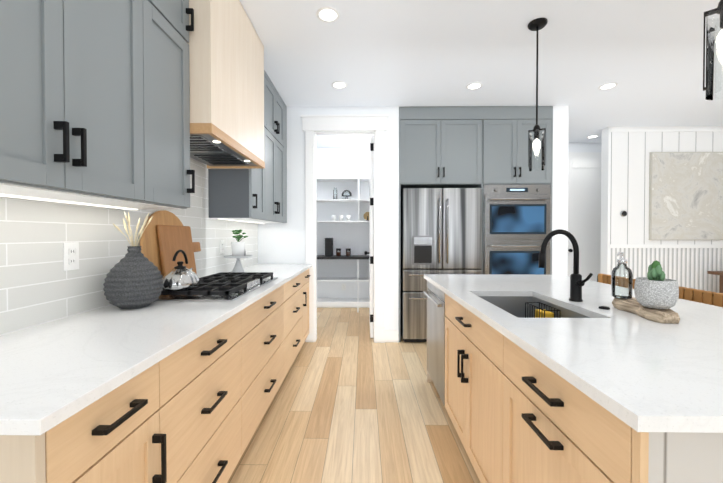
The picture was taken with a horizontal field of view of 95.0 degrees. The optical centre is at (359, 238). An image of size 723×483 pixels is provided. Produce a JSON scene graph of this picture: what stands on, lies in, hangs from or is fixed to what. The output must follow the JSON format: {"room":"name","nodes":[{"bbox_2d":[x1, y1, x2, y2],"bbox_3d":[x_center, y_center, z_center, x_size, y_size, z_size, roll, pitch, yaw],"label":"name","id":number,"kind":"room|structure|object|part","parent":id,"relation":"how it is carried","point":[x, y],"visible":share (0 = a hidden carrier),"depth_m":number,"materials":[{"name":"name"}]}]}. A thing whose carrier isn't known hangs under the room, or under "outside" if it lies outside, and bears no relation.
{"room":"kitchen","nodes":[
{"label":"kitchen","id":0,"kind":"room"},
{"bbox_2d":[258,106,393,341],"bbox_3d":[-0.395,-0.160,3.912,1.590,2.740,0.100,0,1,1],"label":"wall","id":1,"kind":"structure","parent":0,"point":[281,243],"depth_m":3.86,"materials":[{"name":"white paint"}]},
{"bbox_2d":[301,114,398,342],"bbox_3d":[-0.109,-0.107,3.890,1.133,2.635,0.140,0,1,1],"label":"door frame","id":2,"kind":"structure","parent":1,"relation":"attached to","point":[314,126],"depth_m":3.80,"materials":[{"name":"white wood"}]},
{"bbox_2d":[364,135,373,337],"bbox_3d":[0.121,-0.020,4.308,0.108,2.428,0.689,0,1,1],"label":"pantry door","id":3,"kind":"structure","parent":1,"relation":"in","point":[370,252],"depth_m":3.97,"materials":[{"name":"white wood"}]},
{"bbox_2d":[317,148,373,297],"bbox_3d":[-0.343,-0.182,5.732,1.648,2.740,0.100,0,1,1],"label":"wall","id":4,"kind":"structure","parent":0,"point":[343,162],"depth_m":5.68,"materials":[{"name":"white paint"}]},
{"bbox_2d":[227,308,480,482],"bbox_3d":[2.941,1.289,1.608,9.100,0.100,10.500,0,1,1],"label":"floor","id":5,"kind":"structure","parent":0,"point":[352,402],"depth_m":2.24,"materials":[{"name":"brown wood"}]},
{"bbox_2d":[0,356,167,482],"bbox_3d":[-0.920,0.807,0.837,0.602,0.882,0.386,0,1,1],"label":"base cabinet","id":6,"kind":"object","parent":5,"relation":"on","point":[122,436],"depth_m":0.81,"materials":[{"name":"brown wood"}]},
{"bbox_2d":[168,309,243,482],"bbox_3d":[-0.914,0.801,1.341,0.602,0.882,0.740,0,1,1],"label":"base cabinet","id":7,"kind":"object","parent":5,"relation":"on","point":[194,411],"depth_m":1.34,"materials":[{"name":"brown wood"}]},
{"bbox_2d":[244,282,287,450],"bbox_3d":[-0.903,0.790,2.181,0.602,0.882,0.940,0,1,1],"label":"base cabinet","id":8,"kind":"object","parent":5,"relation":"on","point":[266,319],"depth_m":2.08,"materials":[{"name":"brown wood"}]},
{"bbox_2d":[288,272,303,370],"bbox_3d":[-0.892,0.780,3.065,0.602,0.882,0.829,0,1,1],"label":"base cabinet","id":9,"kind":"object","parent":5,"relation":"on","point":[295,285],"depth_m":3.07,"materials":[{"name":"brown wood"}]},
{"bbox_2d":[304,269,309,341],"bbox_3d":[-0.885,0.773,3.637,0.602,0.882,0.436,0,1,1],"label":"base cabinet","id":10,"kind":"object","parent":5,"relation":"on","point":[306,273],"depth_m":3.66,"materials":[{"name":"brown wood"}]},
{"bbox_2d":[0,264,311,435],"bbox_3d":[-0.887,0.331,2.234,0.632,0.031,3.233,0,1,1],"label":"countertop","id":11,"kind":"structure","parent":10,"relation":"on","point":[55,373],"depth_m":0.99,"materials":[{"name":"white stone"}]},
{"bbox_2d":[103,212,163,308],"bbox_3d":[-1.064,0.098,1.569,0.237,0.450,0.237,0,1,1],"label":"vase","id":12,"kind":"object","parent":11,"relation":"on","point":[133,279],"visible":1,"depth_m":1.50,"materials":[{"name":"ceramic"}]},
{"bbox_2d":[140,210,182,275],"bbox_3d":[-1.175,0.072,2.035,0.062,0.489,0.490,0,1,1],"label":"round cutting board","id":13,"kind":"object","parent":11,"relation":"on","point":[149,244],"visible":0.31,"depth_m":1.90,"materials":[{"name":"brown wood"}]},
{"bbox_2d":[156,225,200,275],"bbox_3d":[-1.140,0.117,2.145,0.068,0.397,0.460,0,1,1],"label":"paddle cutting board","id":14,"kind":"object","parent":11,"relation":"on","point":[172,239],"visible":0.73,"depth_m":2.06,"materials":[{"name":"brown wood"}]},
{"bbox_2d":[157,272,277,300],"bbox_3d":[-0.872,0.292,2.144,0.460,0.048,0.900,0,1,1],"label":"cooktop","id":15,"kind":"object","parent":11,"relation":"in","point":[226,286],"visible":0.92,"depth_m":1.93,"materials":[{"name":"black metal"}]},
{"bbox_2d":[162,250,199,290],"bbox_3d":[-0.966,0.165,1.801,0.188,0.212,0.214,0,1,1],"label":"kettle","id":16,"kind":"object","parent":15,"relation":"on","point":[180,277],"visible":0.9,"depth_m":1.74,"materials":[{"name":"silver metal"}]},
{"bbox_2d":[223,229,252,271],"bbox_3d":[-1.053,0.114,2.884,0.244,0.385,0.244,0,1,1],"label":"plant stand","id":17,"kind":"object","parent":11,"relation":"on","point":[238,250],"visible":0.98,"depth_m":2.83,"materials":[{"name":"grey ceramic"}]},
{"bbox_2d":[317,177,373,312],"bbox_3d":[-0.275,0.101,5.482,1.370,2.180,0.395,0,1,1],"label":"pantry shelving","id":18,"kind":"object","parent":5,"relation":"on","point":[357,279],"visible":0.44,"depth_m":5.40,"materials":[{"name":"white wood"}]},
{"bbox_2d":[325,188,368,255],"bbox_3d":[-0.175,-0.275,5.463,0.770,1.130,0.268,0,1,1],"label":"kitchenware","id":19,"kind":"object","parent":18,"relation":"on","point":[328,246],"visible":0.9,"depth_m":5.44,"materials":[{"name":"black"}]},
{"bbox_2d":[400,188,481,341],"bbox_3d":[0.958,0.308,4.108,0.900,1.780,0.736,0,1,1],"label":"refrigerator","id":20,"kind":"object","parent":5,"relation":"on","point":[441,230],"visible":0.77,"depth_m":3.79,"materials":[{"name":"grey metal"}]},
{"bbox_2d":[423,278,722,482],"bbox_3d":[0.983,0.796,1.736,0.920,0.883,2.180,0,1,1],"label":"kitchen island","id":21,"kind":"object","parent":5,"relation":"on","point":[587,390],"depth_m":1.07,"materials":[{"name":"brown wood"}]},
{"bbox_2d":[424,274,722,433],"bbox_3d":[0.792,0.337,1.733,0.502,0.032,2.220,0,1,1],"label":"island countertop","id":22,"kind":"structure","parent":21,"relation":"on","point":[665,384],"depth_m":0.90,"materials":[{"name":"white stone"}]},
{"bbox_2d":[479,294,594,317],"bbox_3d":[0.850,0.442,1.684,0.393,0.200,0.648,0,1,1],"label":"sink","id":23,"kind":"object","parent":22,"relation":"in","point":[515,303],"depth_m":2.00,"materials":[{"name":"grey metal"}]},
{"bbox_2d":[525,302,560,317],"bbox_3d":[0.998,0.416,1.812,0.084,0.096,0.206,0,1,1],"label":"sink caddy","id":24,"kind":"object","parent":23,"relation":"in","point":[541,313],"visible":0.56,"depth_m":1.77,"materials":[{"name":"black metal"}]},
{"bbox_2d":[487,274,722,353],"bbox_3d":[1.378,0.332,1.726,0.670,0.042,2.220,0,1,1],"label":"island countertop","id":25,"kind":"structure","parent":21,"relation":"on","point":[701,324],"depth_m":1.53,"materials":[{"name":"white stone"}]},
{"bbox_2d":[538,229,592,301],"bbox_3d":[1.036,0.137,1.670,0.222,0.369,0.135,0,1,1],"label":"faucet","id":26,"kind":"object","parent":25,"relation":"on","point":[577,282],"visible":1,"depth_m":1.70,"materials":[{"name":"black metal"}]},
{"bbox_3d":[1.130,0.319,1.529,0.044,0.010,0.044,0,1,1],"label":"air switch button","id":27,"kind":"part","parent":25,"relation":"part of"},
{"bbox_2d":[612,297,679,323],"bbox_3d":[1.250,0.304,1.461,0.192,0.040,0.396,0,1,1],"label":"tray","id":28,"kind":"object","parent":25,"relation":"on","point":[634,306],"visible":0.94,"depth_m":1.35,"materials":[{"name":"brown wood"}]},
{"bbox_2d":[611,252,632,298],"bbox_3d":[1.249,0.173,1.581,0.088,0.216,0.080,0,1,1],"label":"soap dispenser","id":29,"kind":"object","parent":28,"relation":"on","point":[621,260],"visible":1,"depth_m":1.58,"materials":[{"name":"clear glass"}]},
{"bbox_2d":[634,261,678,308],"bbox_3d":[1.223,0.187,1.366,0.138,0.193,0.138,0,1,1],"label":"succulent pot","id":30,"kind":"object","parent":28,"relation":"on","point":[655,289],"visible":1,"depth_m":1.33,"materials":[{"name":"grey stone"}]},
{"bbox_2d":[597,274,635,288],"bbox_3d":[1.698,0.753,2.417,0.432,0.948,0.474,0,1,1],"label":"counter stool","id":31,"kind":"object","parent":5,"relation":"on","point":[604,278],"visible":0.08,"depth_m":2.44,"materials":[{"name":"brown wood"}]},
{"bbox_2d":[679,287,722,306],"bbox_3d":[1.690,0.761,1.767,0.432,0.948,0.474,0,1,1],"label":"counter stool","id":32,"kind":"object","parent":5,"relation":"on","point":[703,296],"visible":0.21,"depth_m":1.82,"materials":[{"name":"brown wood"}]},
{"bbox_2d":[707,271,722,292],"bbox_3d":[5.532,0.825,3.995,1.780,0.770,0.850,0,1,1],"label":"dining table","id":33,"kind":"object","parent":5,"relation":"on","point":[720,273],"visible":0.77,"depth_m":4.33,"materials":[{"name":"brown wood"}]},
{"bbox_2d":[394,106,398,329],"bbox_3d":[0.433,-0.163,4.182,0.058,2.740,0.660,0,1,1],"label":"wall","id":34,"kind":"structure","parent":0,"point":[396,108],"depth_m":3.85,"materials":[{"name":"white paint"}]},
{"bbox_2d":[399,106,490,193],"bbox_3d":[0.987,-1.081,4.161,1.006,0.896,0.655,0,1,1],"label":"upper cabinet","id":35,"kind":"object","parent":34,"relation":"attached to","point":[461,147],"depth_m":3.84,"materials":[{"name":"grey paint"}]},
{"bbox_2d":[239,0,722,147],"bbox_3d":[2.941,-1.551,1.573,9.100,0.100,10.500,0,1,1],"label":"ceiling","id":36,"kind":"structure","parent":0,"point":[646,56],"depth_m":2.77,"materials":[{"name":"white paint"}]},
{"bbox_2d":[316,7,339,22],"bbox_3d":[-0.211,-1.506,2.233,0.156,0.006,0.156,0,1,1],"label":"recessed light","id":37,"kind":"object","parent":36,"relation":"in","point":[328,14],"visible":1,"depth_m":2.23,"materials":[{"name":"white"}]},
{"bbox_2d":[332,81,346,88],"bbox_3d":[-0.198,-1.518,3.283,0.156,0.006,0.156,0,1,1],"label":"recessed light","id":38,"kind":"object","parent":36,"relation":"in","point":[339,85],"visible":1,"depth_m":3.28,"materials":[{"name":"white"}]},
{"bbox_2d":[466,82,482,89],"bbox_3d":[1.148,-1.519,3.307,0.156,0.006,0.156,0,1,1],"label":"recessed light","id":39,"kind":"object","parent":36,"relation":"in","point":[475,85],"visible":1,"depth_m":3.31,"materials":[{"name":"white"}]},
{"bbox_2d":[528,18,547,170],"bbox_3d":[1.251,-0.996,2.331,0.124,1.028,0.124,0,1,1],"label":"pendant light","id":40,"kind":"object","parent":36,"relation":"hanging from","point":[537,24],"visible":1,"depth_m":2.33,"materials":[{"name":"black metal"}]},
{"bbox_2d":[598,83,617,89],"bbox_3d":[2.483,-1.519,3.310,0.156,0.006,0.156,0,1,1],"label":"recessed light","id":41,"kind":"object","parent":36,"relation":"in","point":[607,86],"visible":1,"depth_m":3.31,"materials":[{"name":"white"}]},
{"bbox_2d":[703,0,722,99],"bbox_3d":[1.190,-0.981,1.067,0.124,1.028,0.124,0,1,1],"label":"pendant light","id":42,"kind":"object","parent":36,"relation":"hanging from","point":[708,85],"visible":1,"depth_m":1.11,"materials":[{"name":"black metal"}]},
{"bbox_2d":[483,185,550,274],"bbox_3d":[1.825,0.012,4.099,0.767,1.272,0.706,0,1,1],"label":"wall oven","id":43,"kind":"object","parent":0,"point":[516,225],"visible":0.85,"depth_m":3.81,"materials":[{"name":"silver metal"}]},
{"bbox_2d":[552,106,568,275],"bbox_3d":[2.324,-0.163,4.158,0.178,2.740,0.660,0,1,1],"label":"wall","id":44,"kind":"structure","parent":0,"point":[560,113],"depth_m":3.82,"materials":[{"name":"white paint"}]},
{"bbox_2d":[482,106,552,193],"bbox_3d":[1.790,-1.081,4.151,0.847,0.896,0.655,0,1,1],"label":"upper cabinet","id":45,"kind":"object","parent":44,"relation":"attached to","point":[510,125],"depth_m":3.83,"materials":[{"name":"grey paint"}]},
{"bbox_2d":[568,143,601,151],"bbox_3d":[4.535,-0.178,5.420,4.210,2.740,0.100,0,1,1],"label":"wall","id":46,"kind":"structure","parent":0,"point":[584,147],"depth_m":5.37,"materials":[{"name":"white paint"}]},
{"bbox_2d":[567,152,601,281],"bbox_3d":[3.738,-0.097,5.323,1.080,2.580,0.115,0,1,1],"label":"hall door","id":47,"kind":"structure","parent":46,"relation":"in","point":[584,199],"depth_m":5.34,"materials":[{"name":"white wood"}]},
{"bbox_2d":[609,132,722,292],"bbox_3d":[5.045,-0.168,4.624,3.170,2.740,0.120,0,1,1],"label":"wall","id":48,"kind":"structure","parent":0,"point":[629,195],"depth_m":4.58,"materials":[{"name":"white paint"}]},
{"bbox_2d":[620,211,626,216],"bbox_3d":[3.649,-0.343,4.569,0.086,0.086,0.021,0,1,1],"label":"thermostat","id":49,"kind":"object","parent":48,"relation":"attached to","point":[623,213],"visible":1,"depth_m":4.56,"materials":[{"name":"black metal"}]},
{"bbox_2d":[600,126,722,274],"bbox_3d":[5.029,-0.168,4.614,3.200,2.740,0.140,0,1,1],"label":"trim","id":50,"kind":"structure","parent":48,"relation":"attached to","point":[606,245],"depth_m":4.57,"materials":[{"name":"white wood"}]},
{"bbox_2d":[649,152,722,239],"bbox_3d":[4.789,-0.580,4.543,1.580,1.205,0.036,0,1,1],"label":"abstract painting","id":51,"kind":"object","parent":48,"relation":"attached to","point":[685,195],"visible":0.94,"depth_m":4.53,"materials":[{"name":"grey fabric"}]},
{"bbox_3d":[-1.275,-0.126,1.144,0.100,2.740,9.500,0,1,1],"label":"wall","id":52,"kind":"structure","parent":0,"visible":0},
{"bbox_2d":[0,0,194,209],"bbox_3d":[-1.028,-0.815,1.151,0.378,1.355,1.092,0,1,1],"label":"upper cabinet","id":53,"kind":"object","parent":52,"relation":"attached to","point":[94,102],"visible":1,"depth_m":1.12,"materials":[{"name":"grey paint"}]},
{"bbox_2d":[0,158,257,335],"bbox_3d":[-1.208,-0.112,2.244,0.006,0.915,3.257,0,1,1],"label":"backsplash","id":54,"kind":"structure","parent":52,"relation":"attached to","point":[39,285],"depth_m":1.40,"materials":[{"name":"tile"}]},
{"bbox_2d":[63,242,78,270],"bbox_3d":[-1.211,0.075,1.395,0.008,0.116,0.072,0,1,1],"label":"outlet","id":55,"kind":"object","parent":54,"relation":"attached to","point":[71,256],"visible":1,"depth_m":1.39,"materials":[{"name":"white plastic"}]},
{"bbox_2d":[220,240,223,253],"bbox_3d":[-1.192,0.073,2.885,0.008,0.116,0.072,0,1,1],"label":"outlet","id":56,"kind":"object","parent":54,"relation":"attached to","point":[221,246],"visible":1,"depth_m":2.87,"materials":[{"name":"white plastic"}]},
{"bbox_2d":[188,0,264,168],"bbox_3d":[-0.979,-1.026,2.159,0.452,0.956,0.922,0,1,1],"label":"range hood","id":57,"kind":"object","parent":52,"relation":"attached to","point":[226,63],"visible":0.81,"depth_m":1.95,"materials":[{"name":"brown wood"}]},
{"bbox_2d":[208,70,286,223],"bbox_3d":[-1.002,-0.840,3.231,0.378,1.355,1.214,0,1,1],"label":"upper cabinet","id":58,"kind":"object","parent":52,"relation":"attached to","point":[257,195],"visible":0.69,"depth_m":3.00,"materials":[{"name":"grey paint"}]}
]}

